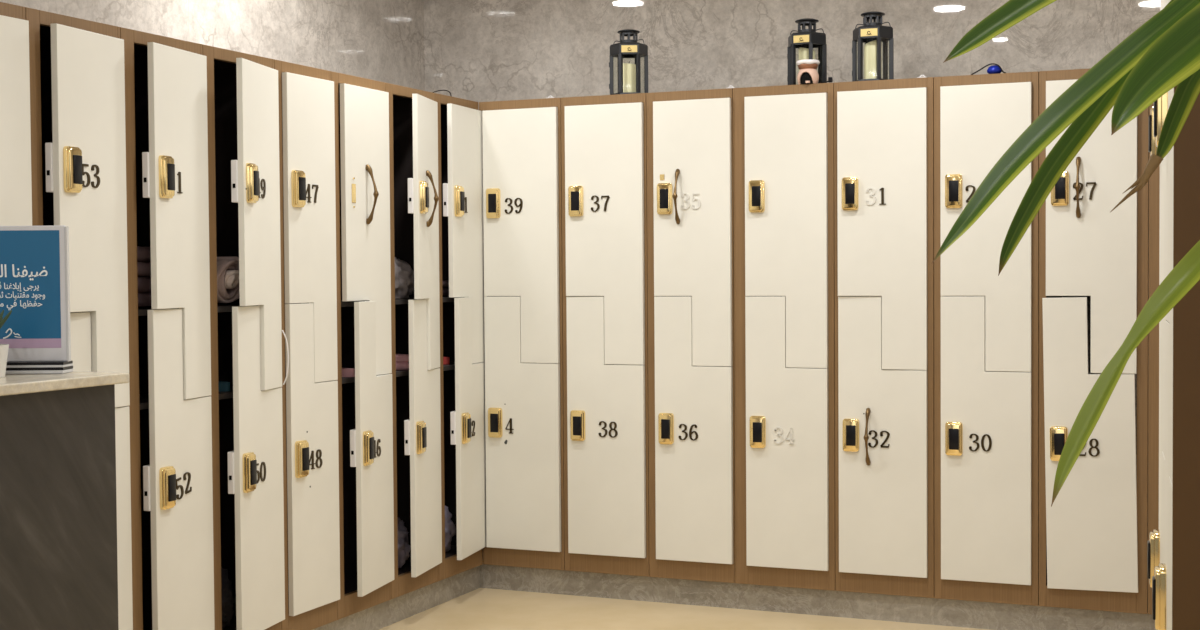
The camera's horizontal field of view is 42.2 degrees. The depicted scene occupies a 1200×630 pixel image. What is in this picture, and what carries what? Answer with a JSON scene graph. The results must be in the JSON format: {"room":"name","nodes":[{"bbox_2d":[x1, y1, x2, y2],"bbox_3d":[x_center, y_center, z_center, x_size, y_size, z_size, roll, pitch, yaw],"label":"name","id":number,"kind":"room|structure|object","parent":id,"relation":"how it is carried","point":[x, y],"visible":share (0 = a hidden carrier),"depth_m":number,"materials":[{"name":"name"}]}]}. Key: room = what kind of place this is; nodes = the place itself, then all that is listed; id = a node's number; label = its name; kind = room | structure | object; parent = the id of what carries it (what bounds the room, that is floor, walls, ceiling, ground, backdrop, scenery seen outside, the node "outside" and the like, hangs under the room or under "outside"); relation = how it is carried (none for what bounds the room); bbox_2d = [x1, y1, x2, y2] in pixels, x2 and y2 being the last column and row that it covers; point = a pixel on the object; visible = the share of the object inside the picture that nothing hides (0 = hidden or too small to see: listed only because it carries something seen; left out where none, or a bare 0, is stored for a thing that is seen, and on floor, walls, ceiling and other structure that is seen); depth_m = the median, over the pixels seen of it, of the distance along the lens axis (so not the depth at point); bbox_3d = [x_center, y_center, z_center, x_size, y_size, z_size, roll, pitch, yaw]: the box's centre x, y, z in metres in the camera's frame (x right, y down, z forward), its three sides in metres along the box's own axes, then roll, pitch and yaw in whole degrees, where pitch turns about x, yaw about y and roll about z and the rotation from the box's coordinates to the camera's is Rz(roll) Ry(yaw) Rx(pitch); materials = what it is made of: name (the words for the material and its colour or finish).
{"room":"changing room","nodes":[
{"label":"changing room","id":0,"kind":"room"},
{"bbox_2d":[0,0,424,90],"bbox_3d":[-2.671,-0.146,3.368,0.150,2.900,9.350,0,2,23],"label":"wall","id":1,"kind":"structure","parent":0,"point":[377,40],"depth_m":6.49,"materials":[{"name":"beige stone"}]},
{"bbox_2d":[313,566,479,629],"bbox_3d":[-1.343,1.181,5.465,0.470,0.108,3.090,0,2,23],"label":"baseboard","id":2,"kind":"structure","parent":1,"relation":"attached to","point":[379,616],"depth_m":6.23,"materials":[{"name":"grey stone"}]},
{"bbox_2d":[0,2,31,225],"bbox_3d":[-1.853,0.165,4.185,0.523,2.000,0.383,0,2,23],"label":"locker","id":3,"kind":"object","parent":2,"relation":"on","point":[15,126],"visible":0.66,"depth_m":4.18,"materials":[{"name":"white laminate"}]},
{"bbox_2d":[25,7,132,629],"bbox_3d":[-1.678,0.154,4.528,0.576,2.000,0.381,0,2,23],"label":"locker","id":4,"kind":"object","parent":2,"relation":"on","point":[78,136],"visible":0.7,"depth_m":4.45,"materials":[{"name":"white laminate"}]},
{"bbox_2d":[120,27,214,629],"bbox_3d":[-1.523,0.142,4.881,0.585,2.000,0.387,0,2,23],"label":"locker","id":5,"kind":"object","parent":2,"relation":"on","point":[166,127],"visible":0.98,"depth_m":4.78,"materials":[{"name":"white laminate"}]},
{"bbox_2d":[137,247,150,306],"bbox_3d":[-1.498,-0.120,4.866,0.279,0.186,0.264,0,2,23],"label":"folded towel","id":6,"kind":"object","parent":5,"relation":"on","point":[143,253],"visible":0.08,"depth_m":4.78,"materials":[{"name":"fabric"}]},
{"bbox_2d":[139,394,148,409],"bbox_3d":[-1.552,0.272,4.923,0.476,0.019,0.318,0,2,23],"label":"shelf","id":7,"kind":"object","parent":5,"relation":"attached to","point":[143,398],"depth_m":4.78,"materials":[{"name":"grey"}]},
{"bbox_2d":[138,307,178,315],"bbox_3d":[-1.554,-0.012,4.915,0.476,0.019,0.318,0,2,23],"label":"shelf","id":8,"kind":"object","parent":5,"relation":"attached to","point":[142,311],"depth_m":4.72,"materials":[{"name":"grey"}]},
{"bbox_2d":[203,44,288,629],"bbox_3d":[-1.357,0.131,5.238,0.613,2.000,0.395,0,2,23],"label":"locker","id":9,"kind":"object","parent":2,"relation":"on","point":[243,96],"depth_m":5.16,"materials":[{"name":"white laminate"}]},
{"bbox_2d":[218,381,229,391],"bbox_3d":[-1.335,0.228,5.200,0.236,0.048,0.092,0,2,23],"label":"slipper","id":10,"kind":"object","parent":9,"relation":"on","point":[222,385],"visible":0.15,"depth_m":5.15,"materials":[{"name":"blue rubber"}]},
{"bbox_2d":[219,386,232,399],"bbox_3d":[-1.401,0.261,5.280,0.476,0.019,0.322,0,2,23],"label":"shelf","id":11,"kind":"object","parent":9,"relation":"attached to","point":[225,394],"depth_m":5.10,"materials":[{"name":"grey"}]},
{"bbox_2d":[217,256,239,302],"bbox_3d":[-1.333,-0.117,5.200,0.304,0.155,0.165,0,2,23],"label":"rolled towel","id":12,"kind":"object","parent":9,"relation":"on","point":[227,267],"visible":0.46,"depth_m":5.12,"materials":[{"name":"fabric"}]},
{"bbox_2d":[221,567,235,629],"bbox_3d":[-1.349,0.925,5.228,0.280,0.251,0.214,0,2,23],"label":"garment","id":13,"kind":"object","parent":9,"relation":"on","point":[228,596],"visible":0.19,"depth_m":5.18,"materials":[{"name":"grey fabric"}]},
{"bbox_2d":[217,304,257,311],"bbox_3d":[-1.403,-0.023,5.272,0.476,0.019,0.322,0,2,23],"label":"shelf","id":14,"kind":"object","parent":9,"relation":"attached to","point":[220,307],"depth_m":5.10,"materials":[{"name":"grey"}]},
{"bbox_2d":[274,59,339,629],"bbox_3d":[-1.245,0.120,5.589,0.546,2.000,0.350,0,2,23],"label":"locker","id":15,"kind":"object","parent":2,"relation":"on","point":[306,93],"visible":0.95,"depth_m":5.48,"materials":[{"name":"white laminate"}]},
{"bbox_2d":[331,71,393,619],"bbox_3d":[-1.081,0.110,5.918,0.591,2.000,0.380,0,2,23],"label":"locker","id":16,"kind":"object","parent":2,"relation":"on","point":[361,105],"visible":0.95,"depth_m":5.82,"materials":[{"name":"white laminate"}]},
{"bbox_2d":[342,368,354,376],"bbox_3d":[-1.027,0.207,5.870,0.236,0.048,0.092,0,2,23],"label":"slipper","id":17,"kind":"object","parent":16,"relation":"on","point":[346,372],"visible":0.14,"depth_m":5.82,"materials":[{"name":"pink fabric"}]},
{"bbox_2d":[341,300,361,306],"bbox_3d":[-1.117,-0.044,5.948,0.476,0.019,0.322,0,2,23],"label":"shelf","id":18,"kind":"object","parent":16,"relation":"attached to","point":[343,303],"depth_m":5.78,"materials":[{"name":"grey"}]},
{"bbox_2d":[342,374,382,383],"bbox_3d":[-1.114,0.240,5.956,0.476,0.019,0.322,0,2,23],"label":"shelf","id":19,"kind":"object","parent":16,"relation":"attached to","point":[345,380],"depth_m":5.79,"materials":[{"name":"grey"}]},
{"bbox_2d":[385,83,441,598],"bbox_3d":[-0.920,0.099,6.264,0.616,2.000,0.379,0,2,23],"label":"locker","id":20,"kind":"object","parent":2,"relation":"on","point":[413,113],"visible":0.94,"depth_m":6.20,"materials":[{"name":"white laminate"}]},
{"bbox_2d":[396,362,408,369],"bbox_3d":[-0.864,0.203,6.254,0.236,0.030,0.084,0,2,23],"label":"slipper","id":21,"kind":"object","parent":20,"relation":"on","point":[399,365],"visible":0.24,"depth_m":6.20,"materials":[{"name":"pink fabric"}]},
{"bbox_2d":[396,354,408,361],"bbox_3d":[-0.863,0.173,6.252,0.236,0.030,0.084,0,2,23],"label":"slipper","id":22,"kind":"object","parent":21,"relation":"on","point":[399,357],"visible":0.27,"depth_m":6.20,"materials":[{"name":"pink fabric"}]},
{"bbox_2d":[396,370,408,376],"bbox_3d":[-0.964,0.229,6.310,0.476,0.019,0.315,0,2,23],"label":"shelf","id":23,"kind":"object","parent":20,"relation":"attached to","point":[399,373],"depth_m":6.15,"materials":[{"name":"grey"}]},
{"bbox_2d":[397,517,410,567],"bbox_3d":[-0.900,0.899,6.293,0.275,0.237,0.257,0,2,23],"label":"cloth bag","id":24,"kind":"object","parent":20,"relation":"on","point":[404,548],"visible":0.14,"depth_m":6.25,"materials":[{"name":"grey fabric"}]},
{"bbox_2d":[395,257,413,298],"bbox_3d":[-0.860,-0.155,6.269,0.236,0.177,0.243,0,2,23],"label":"towel","id":25,"kind":"object","parent":20,"relation":"on","point":[404,274],"visible":0.38,"depth_m":6.21,"materials":[{"name":"white fabric"}]},
{"bbox_2d":[395,298,413,304],"bbox_3d":[-0.966,-0.055,6.302,0.476,0.019,0.315,0,2,23],"label":"shelf","id":26,"kind":"object","parent":20,"relation":"attached to","point":[404,301],"depth_m":6.15,"materials":[{"name":"grey"}]},
{"bbox_2d":[434,93,485,580],"bbox_3d":[-0.781,0.088,6.625,0.590,2.000,0.391,0,2,23],"label":"locker","id":27,"kind":"object","parent":2,"relation":"on","point":[462,392],"visible":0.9,"depth_m":6.53,"materials":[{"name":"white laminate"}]},
{"bbox_2d":[442,280,448,294],"bbox_3d":[-0.746,-0.116,6.603,0.210,0.068,0.205,0,2,23],"label":"folded cloth","id":28,"kind":"object","parent":27,"relation":"on","point":[445,283],"visible":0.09,"depth_m":6.58,"materials":[{"name":"fabric"}]},
{"bbox_2d":[443,357,449,363],"bbox_3d":[-0.745,0.184,6.617,0.236,0.048,0.092,0,2,23],"label":"slipper","id":29,"kind":"object","parent":27,"relation":"on","point":[446,360],"visible":0.1,"depth_m":6.56,"materials":[{"name":"fabric"}]},
{"bbox_2d":[445,506,455,551],"bbox_3d":[-0.753,0.890,6.641,0.279,0.232,0.232,0,2,23],"label":"cloth bundle","id":30,"kind":"object","parent":27,"relation":"on","point":[450,530],"visible":0.15,"depth_m":6.60,"materials":[{"name":"grey fabric"}]},
{"bbox_2d":[443,297,462,301],"bbox_3d":[-0.815,-0.067,6.659,0.476,0.019,0.325,0,2,23],"label":"shelf","id":31,"kind":"object","parent":27,"relation":"attached to","point":[445,299],"depth_m":6.50,"materials":[{"name":"grey wood"}]},
{"bbox_2d":[443,362,473,370],"bbox_3d":[-0.813,0.217,6.667,0.476,0.019,0.325,0,2,23],"label":"shelf","id":32,"kind":"object","parent":27,"relation":"attached to","point":[446,367],"depth_m":6.51,"materials":[{"name":"grey"}]},
{"bbox_2d":[379,588,990,629],"bbox_3d":[0.009,1.366,2.279,5.950,0.100,9.350,0,2,23],"label":"floor","id":33,"kind":"structure","parent":0,"point":[480,608],"depth_m":6.20,"materials":[{"name":"beige tile"}]},
{"bbox_2d":[0,371,129,629],"bbox_3d":[-1.618,0.730,2.692,0.656,1.171,1.648,0,2,23],"label":"reception counter","id":34,"kind":"object","parent":33,"relation":"on","point":[59,569],"depth_m":3.15,"materials":[{"name":"stone"}]},
{"bbox_2d":[0,310,11,376],"bbox_3d":[-1.254,0.058,3.181,0.086,0.137,0.086,-2,2,-39],"label":"potted succulent","id":35,"kind":"object","parent":34,"relation":"on","point":[4,348],"visible":1,"depth_m":3.17,"materials":[{"name":"white ceramic"}]},
{"bbox_2d":[0,344,8,376],"bbox_3d":[-1.254,0.094,3.182,0.086,0.066,0.086,0,2,23],"label":"pot","id":36,"kind":"object","parent":35,"relation":"attached to","point":[4,348],"depth_m":3.17,"materials":[{"name":"white ceramic"}]},
{"bbox_2d":[0,225,72,373],"bbox_3d":[-1.240,-0.033,3.298,0.228,0.312,0.065,0,2,0],"label":"sign holder","id":37,"kind":"object","parent":34,"relation":"on","point":[34,260],"visible":1,"depth_m":3.29,"materials":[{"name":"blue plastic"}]},
{"bbox_2d":[0,230,60,338],"bbox_3d":[-1.243,-0.064,3.292,0.202,0.229,0.002,0,2,0],"label":"poster","id":38,"kind":"object","parent":37,"relation":"on","point":[35,250],"depth_m":3.29,"materials":[{"name":"blue paper"}]},
{"bbox_2d":[0,371,129,395],"bbox_3d":[-1.622,0.156,2.676,0.656,0.022,1.648,0,2,23],"label":"countertop","id":39,"kind":"structure","parent":34,"relation":"on","point":[11,384],"depth_m":3.15,"materials":[{"name":"beige stone"}]},
{"bbox_2d":[931,0,1199,506],"bbox_3d":[0.608,0.462,1.514,0.602,1.740,0.360,-2,2,-39],"label":"dracaena plant","id":40,"kind":"object","parent":33,"relation":"on","point":[1163,54],"visible":1,"depth_m":1.45,"materials":[{"name":"green plant"}]},
{"bbox_2d":[1152,0,1199,629],"bbox_3d":[1.297,0.235,2.822,0.547,2.110,0.439,0,2,18],"label":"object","id":41,"kind":"object","parent":33,"relation":"on","point":[1176,582],"visible":0.72,"depth_m":2.69,"materials":[{"name":"brown laminate"}]},
{"bbox_3d":[1.399,1.230,3.051,0.450,0.108,0.840,0,2,18],"label":"baseboard","id":42,"kind":"structure","parent":33,"relation":"on","visible":0},
{"bbox_2d":[1147,0,1166,586],"bbox_3d":[1.431,0.168,3.229,0.547,2.000,0.418,0,2,18],"label":"door frame","id":43,"kind":"structure","parent":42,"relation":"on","point":[1156,542],"depth_m":3.35,"materials":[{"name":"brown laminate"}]},
{"bbox_2d":[424,0,1159,547],"bbox_3d":[1.725,-0.267,6.498,5.500,2.900,0.150,0,2,23],"label":"wall","id":44,"kind":"structure","parent":0,"point":[478,51],"depth_m":6.90,"materials":[{"name":"beige stone"}]},
{"bbox_2d":[480,548,1156,629],"bbox_3d":[0.860,1.137,6.464,2.807,0.108,0.470,0,2,23],"label":"baseboard","id":45,"kind":"structure","parent":44,"relation":"attached to","point":[895,608],"depth_m":6.21,"materials":[{"name":"grey stone"}]},
{"bbox_2d":[479,98,564,569],"bbox_3d":[-0.249,0.077,6.859,0.386,2.000,0.547,0,2,23],"label":"locker","id":46,"kind":"object","parent":45,"relation":"on","point":[522,206],"visible":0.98,"depth_m":6.62,"materials":[{"name":"white wood"}]},
{"bbox_2d":[561,93,648,576],"bbox_3d":[0.106,0.079,6.706,0.383,2.000,0.552,0,2,23],"label":"locker","id":47,"kind":"object","parent":45,"relation":"on","point":[604,164],"visible":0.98,"depth_m":6.47,"materials":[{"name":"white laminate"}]},
{"bbox_2d":[609,29,647,94],"bbox_3d":[0.120,-1.058,6.545,0.165,0.281,0.146,0,2,-1],"label":"lantern","id":48,"kind":"object","parent":47,"relation":"on","point":[628,48],"visible":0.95,"depth_m":6.50,"materials":[{"name":"grey metal"}]},
{"bbox_2d":[623,61,635,91],"bbox_3d":[0.122,-0.999,6.547,0.068,0.137,0.068,0,2,23],"label":"candle","id":49,"kind":"object","parent":48,"relation":"in","point":[629,70],"visible":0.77,"depth_m":6.52,"materials":[{"name":"beige wax"}]},
{"bbox_2d":[646,88,734,582],"bbox_3d":[0.451,0.081,6.548,0.371,2.000,0.573,0,2,23],"label":"locker","id":50,"kind":"object","parent":45,"relation":"on","point":[690,239],"visible":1,"depth_m":6.33,"materials":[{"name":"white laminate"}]},
{"bbox_2d":[733,59,834,590],"bbox_3d":[0.818,0.035,6.404,0.413,2.094,0.550,0,2,23],"label":"locker","id":51,"kind":"object","parent":45,"relation":"on","point":[783,165],"depth_m":6.17,"materials":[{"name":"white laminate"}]},
{"bbox_2d":[787,18,826,84],"bbox_3d":[0.836,-1.056,6.296,0.165,0.281,0.146,0,2,26],"label":"lantern","id":52,"kind":"object","parent":51,"relation":"on","point":[804,37],"visible":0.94,"depth_m":6.26,"materials":[{"name":"grey metal"}]},
{"bbox_2d":[799,46,815,70],"bbox_3d":[0.838,-1.009,6.297,0.068,0.160,0.068,0,2,23],"label":"candle","id":53,"kind":"object","parent":52,"relation":"in","point":[803,52],"visible":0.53,"depth_m":6.27,"materials":[{"name":"beige wax"}]},
{"bbox_2d":[821,77,832,82],"bbox_3d":[0.887,-0.924,6.132,0.059,0.023,0.016,0,2,23],"label":"plug","id":54,"kind":"object","parent":51,"relation":"on","point":[830,79],"visible":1,"depth_m":6.12,"materials":[{"name":"black plastic"}]},
{"bbox_2d":[834,77,933,597],"bbox_3d":[1.184,0.085,6.238,0.387,2.000,0.572,0,2,23],"label":"locker","id":55,"kind":"object","parent":45,"relation":"on","point":[884,129],"visible":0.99,"depth_m":6.02,"materials":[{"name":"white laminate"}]},
{"bbox_2d":[852,11,893,81],"bbox_3d":[1.075,-1.054,6.140,0.165,0.281,0.146,0,2,22],"label":"lantern","id":56,"kind":"object","parent":55,"relation":"on","point":[874,30],"visible":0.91,"depth_m":6.10,"materials":[{"name":"grey metal"}]},
{"bbox_2d":[864,39,881,78],"bbox_3d":[1.077,-1.007,6.141,0.068,0.162,0.068,0,2,23],"label":"candle","id":57,"kind":"object","parent":56,"relation":"in","point":[870,47],"visible":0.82,"depth_m":6.11,"materials":[{"name":"beige wax"}]},
{"bbox_2d":[934,71,1038,605],"bbox_3d":[1.548,0.086,6.097,0.388,2.000,0.548,0,2,23],"label":"locker","id":58,"kind":"object","parent":45,"relation":"on","point":[986,422],"visible":0.83,"depth_m":5.87,"materials":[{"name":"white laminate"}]},
{"bbox_2d":[971,63,1005,74],"bbox_3d":[1.474,-0.930,5.894,0.132,0.042,0.056,0,2,23],"label":"necklace","id":59,"kind":"object","parent":58,"relation":"on","point":[994,68],"visible":1,"depth_m":5.87,"materials":[{"name":"blue"}]},
{"bbox_2d":[1039,68,1148,613],"bbox_3d":[1.901,0.088,5.934,0.385,2.000,0.572,0,2,23],"label":"locker","id":60,"kind":"object","parent":45,"relation":"on","point":[1093,536],"visible":0.87,"depth_m":5.72,"materials":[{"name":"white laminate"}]},
{"bbox_2d":[1148,103,1159,613],"bbox_3d":[2.022,0.095,5.661,0.048,2.000,0.020,0,2,23],"label":"trim","id":61,"kind":"structure","parent":44,"relation":"attached to","point":[1154,181],"depth_m":5.66,"materials":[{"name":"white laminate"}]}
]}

